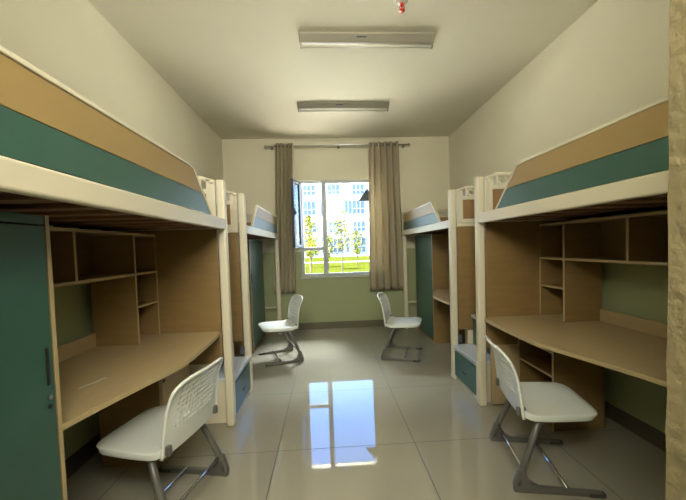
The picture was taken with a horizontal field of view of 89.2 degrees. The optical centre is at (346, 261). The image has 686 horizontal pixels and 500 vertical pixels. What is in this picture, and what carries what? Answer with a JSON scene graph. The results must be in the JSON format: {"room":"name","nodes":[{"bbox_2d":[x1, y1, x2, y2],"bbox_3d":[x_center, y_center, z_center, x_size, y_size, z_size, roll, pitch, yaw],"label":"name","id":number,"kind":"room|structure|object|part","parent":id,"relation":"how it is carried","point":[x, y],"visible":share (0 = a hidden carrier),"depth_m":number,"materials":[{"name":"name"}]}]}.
{"room":"dormitory room","nodes":[
{"label":"dormitory room","id":0,"kind":"room"},
{"bbox_2d":[0,0,223,459],"bbox_3d":[-1.768,-0.229,1.724,0.200,3.023,7.860,-2,2,-3],"label":"wall","id":1,"kind":"structure","parent":0,"point":[70,41],"depth_m":2.35,"materials":[{"name":"beige paint"}]},
{"bbox_2d":[57,333,95,362],"bbox_3d":[-1.580,0.522,1.698,0.016,0.088,1.063,-2,2,-3],"label":"backsplash","id":2,"kind":"structure","parent":1,"relation":"attached to","point":[68,350],"depth_m":2.05,"materials":[{"name":"brown wood"}]},
{"bbox_2d":[65,433,100,479],"bbox_3d":[-1.686,1.173,2.988,0.012,0.110,5.060,-2,2,-3],"label":"baseboard","id":3,"kind":"structure","parent":1,"relation":"attached to","point":[86,452],"depth_m":2.14,"materials":[{"name":"tile"}]},
{"bbox_2d":[222,136,449,322],"bbox_3d":[-0.102,-0.446,5.650,3.577,3.023,0.200,-2,2,-3],"label":"wall","id":4,"kind":"structure","parent":0,"point":[248,167],"depth_m":5.55,"materials":[{"name":"beige paint"}]},
{"bbox_2d":[291,179,369,278],"bbox_3d":[-0.087,-0.516,5.442,1.471,1.550,0.382,-2,2,-3],"label":"window","id":5,"kind":"structure","parent":4,"relation":"in","point":[296,186],"depth_m":5.54,"materials":[{"name":"metal"}]},
{"bbox_3d":[-0.764,-0.732,5.351,0.040,1.030,0.300,-1,2,14],"label":"open sash","id":6,"kind":"part","parent":5,"relation":"part of","materials":[{"name":"grey metal"}]},
{"bbox_3d":[-0.761,-0.733,5.366,0.006,0.940,0.180,-1,2,14],"label":"sash pane","id":7,"kind":"part","parent":5,"relation":"part of","materials":[{"name":"clear glass"}]},
{"bbox_3d":[-0.029,0.237,5.579,1.390,0.029,0.065,-2,2,-3],"label":"sill","id":8,"kind":"part","parent":5,"relation":"part of","materials":[{"name":"stone"}]},
{"bbox_2d":[264,143,409,149],"bbox_3d":[-0.134,-1.796,5.427,2.260,0.040,0.147,-2,2,-3],"label":"curtain rod","id":9,"kind":"object","parent":4,"relation":"attached to","point":[408,144],"visible":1,"depth_m":5.37,"materials":[{"name":"grey metal"}]},
{"bbox_2d":[274,142,295,292],"bbox_3d":[-0.971,-0.664,5.372,0.387,2.295,0.122,-2,2,-3],"label":"curtain","id":10,"kind":"object","parent":9,"relation":"hanging from","point":[284,156],"visible":0.77,"depth_m":5.37,"materials":[{"name":"fabric"}]},
{"bbox_3d":[-0.131,-1.794,5.374,2.200,0.022,0.022,-2,2,-3],"label":"rod","id":11,"kind":"part","parent":9,"relation":"part of","materials":[{"name":"grey metal"}]},
{"bbox_2d":[368,141,402,290],"bbox_3d":[0.613,-0.707,5.461,0.562,2.315,0.136,-2,2,-3],"label":"curtain","id":12,"kind":"object","parent":9,"relation":"hanging from","point":[385,224],"visible":0.99,"depth_m":5.46,"materials":[{"name":"fabric"}]},
{"bbox_2d":[295,319,383,329],"bbox_3d":[-0.051,1.013,5.606,3.553,0.110,0.012,-2,2,-3],"label":"baseboard","id":13,"kind":"structure","parent":4,"relation":"attached to","point":[360,323],"depth_m":5.60,"materials":[{"name":"tile"}]},
{"bbox_2d":[88,0,597,138],"bbox_3d":[0.068,-1.877,1.763,3.977,0.150,7.860,-2,2,-3],"label":"ceiling","id":14,"kind":"structure","parent":0,"point":[241,66],"depth_m":3.16,"materials":[{"name":"paint"}]},
{"bbox_2d":[297,101,388,111],"bbox_3d":[-0.037,-1.857,4.204,1.100,0.088,0.150,-2,2,-3],"label":"ceiling light","id":15,"kind":"object","parent":14,"relation":"attached to","point":[378,105],"visible":1,"depth_m":4.17,"materials":[{"name":"white metal"}]},
{"bbox_2d":[298,32,435,48],"bbox_3d":[0.170,-1.807,2.874,1.110,0.088,0.150,-2,2,-3],"label":"ceiling light","id":16,"kind":"object","parent":14,"relation":"attached to","point":[306,39],"visible":1,"depth_m":2.84,"materials":[{"name":"white metal"}]},
{"bbox_2d":[396,0,407,12],"bbox_3d":[0.391,-1.804,2.456,0.084,0.074,0.084,-2,2,-3],"label":"sprinkler","id":17,"kind":"object","parent":14,"relation":"attached to","point":[401,3],"visible":1,"depth_m":2.45,"materials":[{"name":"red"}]},
{"bbox_3d":[0.392,-1.796,2.456,0.042,0.058,0.042,-2,2,-3],"label":"frame","id":18,"kind":"part","parent":17,"relation":"part of","materials":[{"name":"red metal"}]},
{"bbox_2d":[66,326,665,499],"bbox_3d":[0.165,1.277,1.895,3.977,0.120,7.860,-2,2,-3],"label":"floor","id":19,"kind":"structure","parent":0,"point":[343,421],"depth_m":2.27,"materials":[{"name":"tile"}]},
{"bbox_2d":[0,211,67,499],"bbox_3d":[-1.248,0.585,0.869,0.584,1.435,0.630,-2,2,-3],"label":"wardrobe","id":20,"kind":"object","parent":19,"relation":"on","point":[32,456],"visible":1,"depth_m":1.08,"materials":[{"name":"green wood"}]},
{"bbox_3d":[-0.994,-0.125,0.855,0.017,0.029,0.594,-2,2,-3],"label":"rail","id":21,"kind":"part","parent":20,"relation":"part of","materials":[{"name":"green wood"}]},
{"bbox_3d":[-0.982,0.345,1.145,0.006,0.125,0.012,-2,2,-3],"label":"handle","id":22,"kind":"part","parent":20,"relation":"part of","materials":[{"name":"black plastic"}]},
{"bbox_2d":[0,45,235,425],"bbox_3d":[-1.211,0.350,1.530,0.827,1.847,2.097,-2,2,-3],"label":"bed","id":23,"kind":"object","parent":19,"relation":"on","point":[65,158],"visible":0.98,"depth_m":1.35,"materials":[{"name":"beige wood"}]},
{"bbox_3d":[-0.826,-0.438,1.319,0.016,0.120,1.522,-2,2,-3],"label":"guard panel","id":24,"kind":"part","parent":23,"relation":"part of","materials":[{"name":"brown wood"}]},
{"bbox_3d":[-0.826,-0.323,1.389,0.016,0.113,1.651,-2,2,-3],"label":"guard panel","id":25,"kind":"part","parent":23,"relation":"part of","materials":[{"name":"green wood"}]},
{"bbox_3d":[-0.828,-0.391,1.384,0.026,0.252,1.695,-2,2,-3],"label":"guard frame","id":26,"kind":"part","parent":23,"relation":"part of","materials":[{"name":"beige metal"}]},
{"bbox_3d":[-0.833,-0.231,1.527,0.032,0.079,1.968,-2,2,-3],"label":"rail","id":27,"kind":"part","parent":23,"relation":"part of","materials":[{"name":"white metal"}]},
{"bbox_3d":[-1.302,-0.247,2.521,0.717,0.038,0.038,-2,2,-3],"label":"rail","id":28,"kind":"part","parent":23,"relation":"part of","materials":[{"name":"brown wood"}]},
{"bbox_3d":[-1.286,0.268,2.541,0.717,0.991,0.020,-2,2,-3],"label":"panel","id":29,"kind":"part","parent":23,"relation":"part of","materials":[{"name":"brown wood"}]},
{"bbox_3d":[-1.308,-0.439,2.512,0.717,0.347,0.028,-2,2,-3],"label":"headboard frame","id":30,"kind":"part","parent":23,"relation":"part of","materials":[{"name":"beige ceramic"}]},
{"bbox_3d":[-0.886,0.313,2.567,0.061,1.815,0.062,-2,2,-3],"label":"post","id":31,"kind":"part","parent":23,"relation":"part of","materials":[{"name":"beige wood"}]},
{"bbox_2d":[57,331,219,467],"bbox_3d":[-1.218,0.860,1.879,0.736,0.800,1.354,-2,2,-3],"label":"desk","id":32,"kind":"object","parent":19,"relation":"on","point":[142,377],"depth_m":1.98,"materials":[{"name":"brown wood"}]},
{"bbox_3d":[-1.156,0.553,1.594,0.027,0.008,0.138,-1,2,12],"label":"paper strip","id":33,"kind":"part","parent":32,"relation":"part of","materials":[{"name":"beige paper"}]},
{"bbox_2d":[49,227,159,345],"bbox_3d":[-1.467,0.196,1.838,0.280,0.719,1.354,-2,2,-3],"label":"bookshelf","id":34,"kind":"object","parent":32,"relation":"on","point":[120,268],"visible":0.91,"depth_m":2.22,"materials":[{"name":"brown wood"}]},
{"bbox_3d":[-1.603,0.201,1.830,0.008,0.719,1.354,-2,2,-3],"label":"panel","id":35,"kind":"part","parent":34,"relation":"part of","materials":[{"name":"brown wood"}]},
{"bbox_3d":[-1.141,0.970,2.349,0.016,0.513,0.420,-2,2,-3],"label":"door","id":36,"kind":"part","parent":32,"relation":"part of","materials":[{"name":"brown wood"}]},
{"bbox_2d":[96,357,228,499],"bbox_3d":[-0.918,0.888,1.795,0.507,0.732,0.511,-1,2,9],"label":"chair","id":37,"kind":"object","parent":19,"relation":"on","point":[155,433],"visible":1,"depth_m":1.71,"materials":[{"name":"grey plastic"}]},
{"bbox_3d":[-0.973,0.864,1.802,0.399,0.057,0.461,-1,2,9],"label":"seat","id":38,"kind":"part","parent":37,"relation":"part of","materials":[{"name":"grey plastic"}]},
{"bbox_3d":[-0.892,1.062,1.602,0.286,0.343,0.049,-1,3,27],"label":"leg","id":39,"kind":"part","parent":37,"relation":"part of","materials":[{"name":"grey metal"}]},
{"bbox_3d":[-0.738,0.699,1.759,0.116,0.346,0.456,-1,2,9],"label":"backrest","id":40,"kind":"part","parent":37,"relation":"part of","materials":[{"name":"grey plastic"}]},
{"bbox_3d":[-0.896,1.181,2.045,0.431,0.125,0.030,-1,2,9],"label":"foot rail","id":41,"kind":"part","parent":37,"relation":"part of","materials":[{"name":"grey metal"}]},
{"bbox_3d":[-0.833,1.044,1.986,0.286,0.343,0.050,-2,2,-9],"label":"leg","id":42,"kind":"part","parent":37,"relation":"part of","materials":[{"name":"grey metal"}]},
{"bbox_2d":[189,330,251,423],"bbox_3d":[-1.253,0.629,2.868,0.778,1.180,0.551,-2,2,-3],"label":"stairs","id":43,"kind":"structure","parent":19,"relation":"on","point":[242,364],"depth_m":2.71,"materials":[{"name":"beige wood"}]},
{"bbox_3d":[-1.228,0.997,2.615,0.775,0.465,0.014,-2,2,-3],"label":"panel","id":44,"kind":"part","parent":43,"relation":"part of","materials":[{"name":"beige wood"}]},
{"bbox_3d":[-1.259,0.976,3.151,0.775,0.465,0.014,-2,2,-3],"label":"panel","id":45,"kind":"part","parent":43,"relation":"part of","materials":[{"name":"teal wood"}]},
{"bbox_2d":[235,363,250,412],"bbox_3d":[-0.866,1.040,2.907,0.018,0.232,0.483,-2,2,-3],"label":"drawer","id":46,"kind":"object","parent":43,"relation":"in","point":[243,382],"depth_m":2.88,"materials":[{"name":"teal wood"}]},
{"bbox_2d":[216,190,281,390],"bbox_3d":[-1.365,0.242,4.220,0.827,1.847,2.187,-2,2,-3],"label":"bed","id":47,"kind":"object","parent":19,"relation":"on","point":[242,226],"visible":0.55,"depth_m":3.17,"materials":[{"name":"beige wood"}]},
{"bbox_3d":[-1.344,-0.464,3.129,0.717,0.347,0.028,-2,2,-3],"label":"headboard frame","id":48,"kind":"part","parent":47,"relation":"part of","materials":[{"name":"white metal"}]},
{"bbox_3d":[-1.338,-0.272,3.136,0.717,0.038,0.038,-2,2,-3],"label":"rail","id":49,"kind":"part","parent":47,"relation":"part of","materials":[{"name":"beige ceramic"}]},
{"bbox_3d":[-1.322,0.243,3.159,0.717,0.991,0.020,-2,2,-3],"label":"panel","id":50,"kind":"part","parent":47,"relation":"part of","materials":[{"name":"brown wood"}]},
{"bbox_3d":[-0.922,0.288,3.183,0.061,1.815,0.062,-2,2,-3],"label":"post","id":51,"kind":"part","parent":47,"relation":"part of","materials":[{"name":"beige wood"}]},
{"bbox_3d":[-1.466,-0.549,5.250,0.717,0.347,0.028,-2,2,-3],"label":"headboard frame","id":52,"kind":"part","parent":47,"relation":"part of","materials":[{"name":"white metal"}]},
{"bbox_3d":[-0.987,-0.340,4.220,0.032,0.079,2.058,-2,2,-3],"label":"rail","id":53,"kind":"part","parent":47,"relation":"part of","materials":[{"name":"white wood"}]},
{"bbox_3d":[-0.998,-0.510,4.349,0.026,0.252,1.785,-2,2,-3],"label":"guard frame","id":54,"kind":"part","parent":47,"relation":"part of","materials":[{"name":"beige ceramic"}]},
{"bbox_3d":[-0.996,-0.442,4.351,0.016,0.113,1.741,-2,2,-3],"label":"guard panel","id":55,"kind":"part","parent":47,"relation":"part of","materials":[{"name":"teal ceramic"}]},
{"bbox_3d":[-1.004,-0.563,4.410,0.016,0.120,1.612,-2,2,-3],"label":"guard panel","id":56,"kind":"part","parent":47,"relation":"part of","materials":[{"name":"brown wood"}]},
{"bbox_3d":[-1.044,0.203,5.302,0.061,1.815,0.062,-2,2,-3],"label":"post","id":57,"kind":"part","parent":47,"relation":"part of","materials":[{"name":"beige wood"}]},
{"bbox_2d":[233,239,265,353],"bbox_3d":[-1.488,0.428,4.796,0.554,1.435,0.905,-2,2,-3],"label":"wardrobe","id":58,"kind":"object","parent":19,"relation":"on","point":[255,247],"visible":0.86,"depth_m":4.62,"materials":[{"name":"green wood"}]},
{"bbox_3d":[-1.227,0.408,4.810,0.018,1.342,0.867,-2,2,-3],"label":"door","id":59,"kind":"part","parent":58,"relation":"part of","materials":[{"name":"green wood"}]},
{"bbox_2d":[258,295,303,366],"bbox_3d":[-0.775,0.785,4.159,0.507,0.732,0.511,-3,3,-23],"label":"chair","id":60,"kind":"object","parent":19,"relation":"on","point":[291,323],"visible":1,"depth_m":4.10,"materials":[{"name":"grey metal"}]},
{"bbox_3d":[-0.880,1.082,4.381,0.431,0.125,0.030,-3,3,-23],"label":"foot rail","id":61,"kind":"part","parent":60,"relation":"part of","materials":[{"name":"grey metal"}]},
{"bbox_3d":[-0.826,0.761,4.137,0.399,0.057,0.461,-3,3,-23],"label":"seat","id":62,"kind":"part","parent":60,"relation":"part of","materials":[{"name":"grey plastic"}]},
{"bbox_3d":[-0.693,1.095,3.946,0.431,0.125,0.030,-3,3,-23],"label":"foot rail","id":63,"kind":"part","parent":60,"relation":"part of","materials":[{"name":"grey metal"}]},
{"bbox_3d":[-0.799,0.943,4.365,0.286,0.343,0.049,-4,3,-41],"label":"leg","id":64,"kind":"part","parent":60,"relation":"part of","materials":[{"name":"grey metal"}]},
{"bbox_3d":[-0.644,0.953,4.001,0.275,0.343,0.108,-3,3,-23],"label":"leg","id":65,"kind":"part","parent":60,"relation":"part of","materials":[{"name":"grey metal"}]},
{"bbox_3d":[-0.608,0.591,4.226,0.116,0.346,0.456,-3,3,-23],"label":"backrest","id":66,"kind":"part","parent":60,"relation":"part of","materials":[{"name":"grey plastic"}]},
{"bbox_2d":[377,292,422,361],"bbox_3d":[0.636,0.741,4.153,0.507,0.732,0.511,-1,3,16],"label":"chair","id":67,"kind":"object","parent":19,"relation":"on","point":[390,321],"visible":1,"depth_m":4.07,"materials":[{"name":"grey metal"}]},
{"bbox_3d":[0.449,0.560,4.196,0.116,0.346,0.456,-1,3,16],"label":"backrest","id":68,"kind":"part","parent":67,"relation":"part of","materials":[{"name":"grey plastic"}]},
{"bbox_3d":[0.538,0.917,3.980,0.275,0.343,0.108,-1,3,16],"label":"leg","id":69,"kind":"part","parent":67,"relation":"part of","materials":[{"name":"grey metal"}]},
{"bbox_3d":[0.603,1.055,3.931,0.431,0.125,0.030,-1,3,16],"label":"foot rail","id":70,"kind":"part","parent":67,"relation":"part of","materials":[{"name":"grey metal"}]},
{"bbox_3d":[0.687,0.714,4.137,0.399,0.057,0.461,-1,3,16],"label":"seat","id":71,"kind":"part","parent":67,"relation":"part of","materials":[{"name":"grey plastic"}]},
{"bbox_3d":[0.731,1.032,4.387,0.431,0.125,0.030,-1,3,16],"label":"foot rail","id":72,"kind":"part","parent":67,"relation":"part of","materials":[{"name":"grey metal"}]},
{"bbox_2d":[402,186,475,377],"bbox_3d":[1.353,0.150,4.403,0.827,1.847,2.127,-2,2,-3],"label":"bed","id":73,"kind":"object","parent":19,"relation":"on","point":[459,222],"visible":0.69,"depth_m":3.35,"materials":[{"name":"beige wood"}]},
{"bbox_3d":[0.912,0.137,5.412,0.061,1.815,0.062,-2,2,-3],"label":"post","id":74,"kind":"part","parent":73,"relation":"part of","materials":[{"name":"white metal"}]},
{"bbox_3d":[0.920,-0.628,4.548,0.016,0.120,1.552,-2,2,-3],"label":"guard panel","id":75,"kind":"part","parent":73,"relation":"part of","materials":[{"name":"brown wood"}]},
{"bbox_3d":[0.927,-0.507,4.488,0.016,0.113,1.681,-2,2,-3],"label":"guard panel","id":76,"kind":"part","parent":73,"relation":"part of","materials":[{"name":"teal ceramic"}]},
{"bbox_3d":[0.925,-0.576,4.487,0.026,0.252,1.725,-2,2,-3],"label":"guard frame","id":77,"kind":"part","parent":73,"relation":"part of","materials":[{"name":"beige metal"}]},
{"bbox_3d":[0.940,-0.405,4.358,0.032,0.079,1.998,-2,2,-3],"label":"rail","id":78,"kind":"part","parent":73,"relation":"part of","materials":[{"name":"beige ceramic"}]},
{"bbox_3d":[1.287,-0.641,5.404,0.717,0.347,0.028,-2,2,-3],"label":"headboard frame","id":79,"kind":"part","parent":73,"relation":"part of","materials":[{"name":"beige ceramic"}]},
{"bbox_3d":[1.031,0.220,3.352,0.061,1.815,0.062,-2,2,-3],"label":"post","id":80,"kind":"part","parent":73,"relation":"part of","materials":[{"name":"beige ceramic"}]},
{"bbox_3d":[1.405,-0.558,3.343,0.717,0.347,0.028,-2,2,-3],"label":"headboard frame","id":81,"kind":"part","parent":73,"relation":"part of","materials":[{"name":"beige metal"}]},
{"bbox_3d":[1.411,-0.366,3.350,0.717,0.038,0.038,-2,2,-3],"label":"rail","id":82,"kind":"part","parent":73,"relation":"part of","materials":[{"name":"beige metal"}]},
{"bbox_3d":[1.427,0.149,3.373,0.717,0.991,0.020,-2,2,-3],"label":"panel","id":83,"kind":"part","parent":73,"relation":"part of","materials":[{"name":"brown wood"}]},
{"bbox_2d":[415,233,464,343],"bbox_3d":[1.399,0.331,4.978,0.604,1.435,0.865,-2,2,-3],"label":"wardrobe","id":84,"kind":"object","parent":19,"relation":"on","point":[431,250],"visible":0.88,"depth_m":4.57,"materials":[{"name":"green wood"}]},
{"bbox_3d":[1.091,-0.361,4.933,0.017,0.029,0.829,-2,2,-3],"label":"rail","id":85,"kind":"part","parent":84,"relation":"part of","materials":[{"name":"wood"}]},
{"bbox_3d":[1.112,0.329,4.962,0.018,1.342,0.827,-2,2,-3],"label":"door","id":86,"kind":"part","parent":84,"relation":"part of","materials":[{"name":"green wood"}]},
{"bbox_2d":[433,289,472,343],"bbox_3d":[1.382,0.691,3.979,0.772,0.800,1.148,-2,2,-3],"label":"desk","id":87,"kind":"object","parent":19,"relation":"on","point":[443,295],"visible":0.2,"depth_m":3.90,"materials":[{"name":"brown wood"}]},
{"bbox_3d":[1.325,0.840,3.623,0.016,0.513,0.420,-2,2,-3],"label":"door","id":88,"kind":"part","parent":87,"relation":"part of","materials":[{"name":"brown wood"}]},
{"bbox_2d":[453,314,490,402],"bbox_3d":[1.416,0.537,3.090,0.778,1.180,0.526,-2,2,-3],"label":"stairs","id":89,"kind":"structure","parent":19,"relation":"on","point":[464,355],"depth_m":3.08,"materials":[{"name":"teal wood"}]},
{"bbox_3d":[1.414,0.884,3.361,0.775,0.465,0.014,-2,2,-3],"label":"panel","id":90,"kind":"part","parent":89,"relation":"part of","materials":[{"name":"teal wood"}]},
{"bbox_2d":[455,351,475,394],"bbox_3d":[1.055,0.973,3.087,0.018,0.232,0.458,-2,2,-3],"label":"drawer","id":91,"kind":"object","parent":89,"relation":"in","point":[465,369],"depth_m":3.05,"materials":[{"name":"teal wood"}]},
{"bbox_2d":[473,319,489,353],"bbox_3d":[1.225,0.668,3.084,0.018,0.230,0.458,-2,2,-3],"label":"drawer","id":92,"kind":"object","parent":89,"relation":"in","point":[474,320],"depth_m":3.26,"materials":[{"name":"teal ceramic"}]},
{"bbox_3d":[1.443,0.904,2.850,0.775,0.465,0.014,-2,2,-3],"label":"panel","id":93,"kind":"part","parent":89,"relation":"part of","materials":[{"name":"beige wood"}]},
{"bbox_2d":[485,335,606,498],"bbox_3d":[1.088,0.817,2.012,0.507,0.732,0.511,-1,2,9],"label":"chair","id":94,"kind":"object","parent":19,"relation":"on","point":[539,402],"visible":1,"depth_m":1.87,"materials":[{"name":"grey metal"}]},
{"bbox_3d":[1.071,0.975,2.219,0.286,0.343,0.049,-1,3,27],"label":"leg","id":95,"kind":"part","parent":94,"relation":"part of","materials":[{"name":"grey metal"}]},
{"bbox_3d":[0.896,0.637,2.033,0.116,0.346,0.456,-1,2,9],"label":"backrest","id":96,"kind":"part","parent":94,"relation":"part of","materials":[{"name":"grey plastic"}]},
{"bbox_3d":[1.155,1.109,2.256,0.431,0.125,0.030,-1,2,9],"label":"foot rail","id":97,"kind":"part","parent":94,"relation":"part of","materials":[{"name":"grey metal"}]},
{"bbox_3d":[1.012,0.993,1.835,0.286,0.343,0.049,-2,2,-9],"label":"leg","id":98,"kind":"part","parent":94,"relation":"part of","materials":[{"name":"grey metal"}]},
{"bbox_3d":[1.140,0.790,2.003,0.399,0.057,0.461,-1,2,9],"label":"seat","id":99,"kind":"part","parent":94,"relation":"part of","materials":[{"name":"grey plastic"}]},
{"bbox_3d":[1.084,1.130,1.788,0.431,0.125,0.030,-1,2,9],"label":"foot rail","id":100,"kind":"part","parent":94,"relation":"part of","materials":[{"name":"grey metal"}]},
{"bbox_2d":[474,95,668,405],"bbox_3d":[1.507,0.258,1.725,0.827,1.847,2.182,-2,2,-3],"label":"bed","id":101,"kind":"object","parent":19,"relation":"on","point":[619,166],"visible":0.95,"depth_m":1.97,"materials":[{"name":"beige wood"}]},
{"bbox_3d":[1.065,0.244,2.761,0.061,1.815,0.062,-2,2,-3],"label":"post","id":102,"kind":"part","parent":101,"relation":"part of","materials":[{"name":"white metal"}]},
{"bbox_3d":[1.439,-0.534,2.751,0.717,0.347,0.028,-2,2,-3],"label":"headboard frame","id":103,"kind":"part","parent":101,"relation":"part of","materials":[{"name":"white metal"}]},
{"bbox_3d":[1.461,0.173,2.780,0.717,0.991,0.020,-2,2,-3],"label":"panel","id":104,"kind":"part","parent":101,"relation":"part of","materials":[{"name":"brown wood"}]},
{"bbox_3d":[1.445,-0.342,2.760,0.717,0.038,0.038,-2,2,-3],"label":"rail","id":105,"kind":"part","parent":101,"relation":"part of","materials":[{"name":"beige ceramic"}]},
{"bbox_3d":[1.094,-0.297,1.677,0.032,0.079,2.053,-2,2,-3],"label":"rail","id":106,"kind":"part","parent":101,"relation":"part of","materials":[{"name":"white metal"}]},
{"bbox_3d":[1.094,-0.457,1.534,0.026,0.252,1.780,-2,2,-3],"label":"guard frame","id":107,"kind":"part","parent":101,"relation":"part of","materials":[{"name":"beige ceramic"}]},
{"bbox_3d":[1.096,-0.389,1.539,0.016,0.113,1.736,-2,2,-3],"label":"guard panel","id":108,"kind":"part","parent":101,"relation":"part of","materials":[{"name":"green wood"}]},
{"bbox_3d":[1.096,-0.504,1.470,0.016,0.120,1.607,-2,2,-3],"label":"guard panel","id":109,"kind":"part","parent":101,"relation":"part of","materials":[{"name":"brown wood"}]},
{"bbox_3d":[1.884,-0.324,1.722,0.031,0.079,2.053,-2,2,-3],"label":"rail","id":110,"kind":"part","parent":101,"relation":"part of","materials":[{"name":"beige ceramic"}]},
{"bbox_2d":[485,309,667,431],"bbox_3d":[1.489,0.766,2.115,0.772,0.800,1.354,-2,2,-3],"label":"desk","id":111,"kind":"object","parent":19,"relation":"on","point":[574,355],"visible":0.73,"depth_m":2.35,"materials":[{"name":"brown wood"}]},
{"bbox_3d":[1.266,0.897,2.775,0.232,0.473,0.016,-2,2,-3],"label":"door","id":112,"kind":"part","parent":111,"relation":"part of","materials":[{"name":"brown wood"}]},
{"bbox_2d":[539,210,667,321],"bbox_3d":[1.714,0.086,2.101,0.280,0.719,1.354,-2,2,-3],"label":"bookshelf","id":113,"kind":"object","parent":111,"relation":"on","point":[572,253],"visible":0.96,"depth_m":2.48,"materials":[{"name":"brown wood"}]},
{"bbox_3d":[1.850,0.082,2.109,0.008,0.719,1.354,-2,2,-3],"label":"panel","id":114,"kind":"part","parent":113,"relation":"part of","materials":[{"name":"brown wood"}]},
{"bbox_2d":[449,0,669,433],"bbox_3d":[2.001,-0.355,1.935,0.200,3.023,7.860,-2,2,-3],"label":"wall","id":115,"kind":"structure","parent":0,"point":[612,62],"depth_m":2.54,"materials":[{"name":"beige paint"}]},
{"bbox_2d":[600,309,667,338],"bbox_3d":[1.863,0.404,1.976,0.016,0.088,1.063,-2,2,-3],"label":"backsplash","id":116,"kind":"structure","parent":115,"relation":"attached to","point":[648,326],"depth_m":2.22,"materials":[{"name":"brown wood"}]},
{"bbox_2d":[605,401,665,451],"bbox_3d":[1.872,1.055,3.187,0.012,0.110,5.060,-2,2,-3],"label":"baseboard","id":117,"kind":"structure","parent":115,"relation":"attached to","point":[654,436],"depth_m":2.30,"materials":[{"name":"tile"}]},
{"bbox_3d":[0.204,-0.231,0.303,3.577,3.023,0.400,-2,2,-3],"label":"wall","id":118,"kind":"structure","parent":0,"visible":0},
{"bbox_2d":[665,0,685,499],"bbox_3d":[0.502,-0.240,0.311,0.016,3.023,0.422,-2,2,-3],"label":"trim","id":119,"kind":"structure","parent":118,"relation":"attached to","point":[675,425],"depth_m":0.52,"materials":[{"name":"paint"}]},
{"label":"outside","id":120,"kind":"structure","parent":0,"visible":0},
{"bbox_2d":[305,256,369,273],"bbox_3d":[-4.110,-0.881,72.813,140.000,0.300,134.190,-2,2,-3],"label":"ground","id":121,"kind":"structure","parent":120,"point":[347,266],"depth_m":36.46,"materials":[{"name":"green plant"}]},
{"bbox_2d":[304,240,318,267],"bbox_3d":[-3.494,-0.851,33.822,1.836,2.877,2.089,-2,2,-3],"label":"young tree","id":122,"kind":"object","parent":121,"relation":"on","point":[310,240],"visible":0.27,"depth_m":33.79,"materials":[{"name":"green plant"}]},
{"bbox_2d":[303,215,321,273],"bbox_3d":[-2.353,-0.955,21.977,1.549,4.009,1.640,0,3,35],"label":"young tree","id":123,"kind":"object","parent":121,"relation":"on","point":[309,221],"visible":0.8,"depth_m":21.74,"materials":[{"name":"green plant"}]},
{"bbox_2d":[318,235,337,267],"bbox_3d":[-1.627,-0.836,29.885,1.922,3.063,1.938,-2,2,-3],"label":"young tree","id":124,"kind":"object","parent":121,"relation":"on","point":[330,249],"visible":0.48,"depth_m":29.91,"materials":[{"name":"green plant"}]},
{"bbox_2d":[302,183,368,257],"bbox_3d":[-0.573,-10.076,75.748,72.600,17.600,12.600,-2,2,-3],"label":"apartment building","id":125,"kind":"structure","parent":121,"relation":"on","point":[345,196],"depth_m":69.66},
{"bbox_2d":[305,260,369,263],"bbox_3d":[-2.489,0.089,44.470,120.000,0.039,3.000,-2,2,-3],"label":"paved path","id":126,"kind":"structure","parent":121,"relation":"on","point":[365,260],"depth_m":44.18,"materials":[{"name":"concrete"}]},
{"bbox_2d":[327,207,352,271],"bbox_3d":[-0.266,-1.432,23.959,1.930,4.666,1.870,0,3,43],"label":"young tree","id":127,"kind":"object","parent":121,"relation":"on","point":[340,209],"visible":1,"depth_m":23.91,"materials":[{"name":"green plant"}]},
{"bbox_2d":[346,230,366,266],"bbox_3d":[0.922,-1.252,33.096,2.229,3.465,2.117,-2,2,-3],"label":"young tree","id":128,"kind":"object","parent":121,"relation":"on","point":[356,232],"visible":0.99,"depth_m":32.97,"materials":[{"name":"green plant"}]}
]}

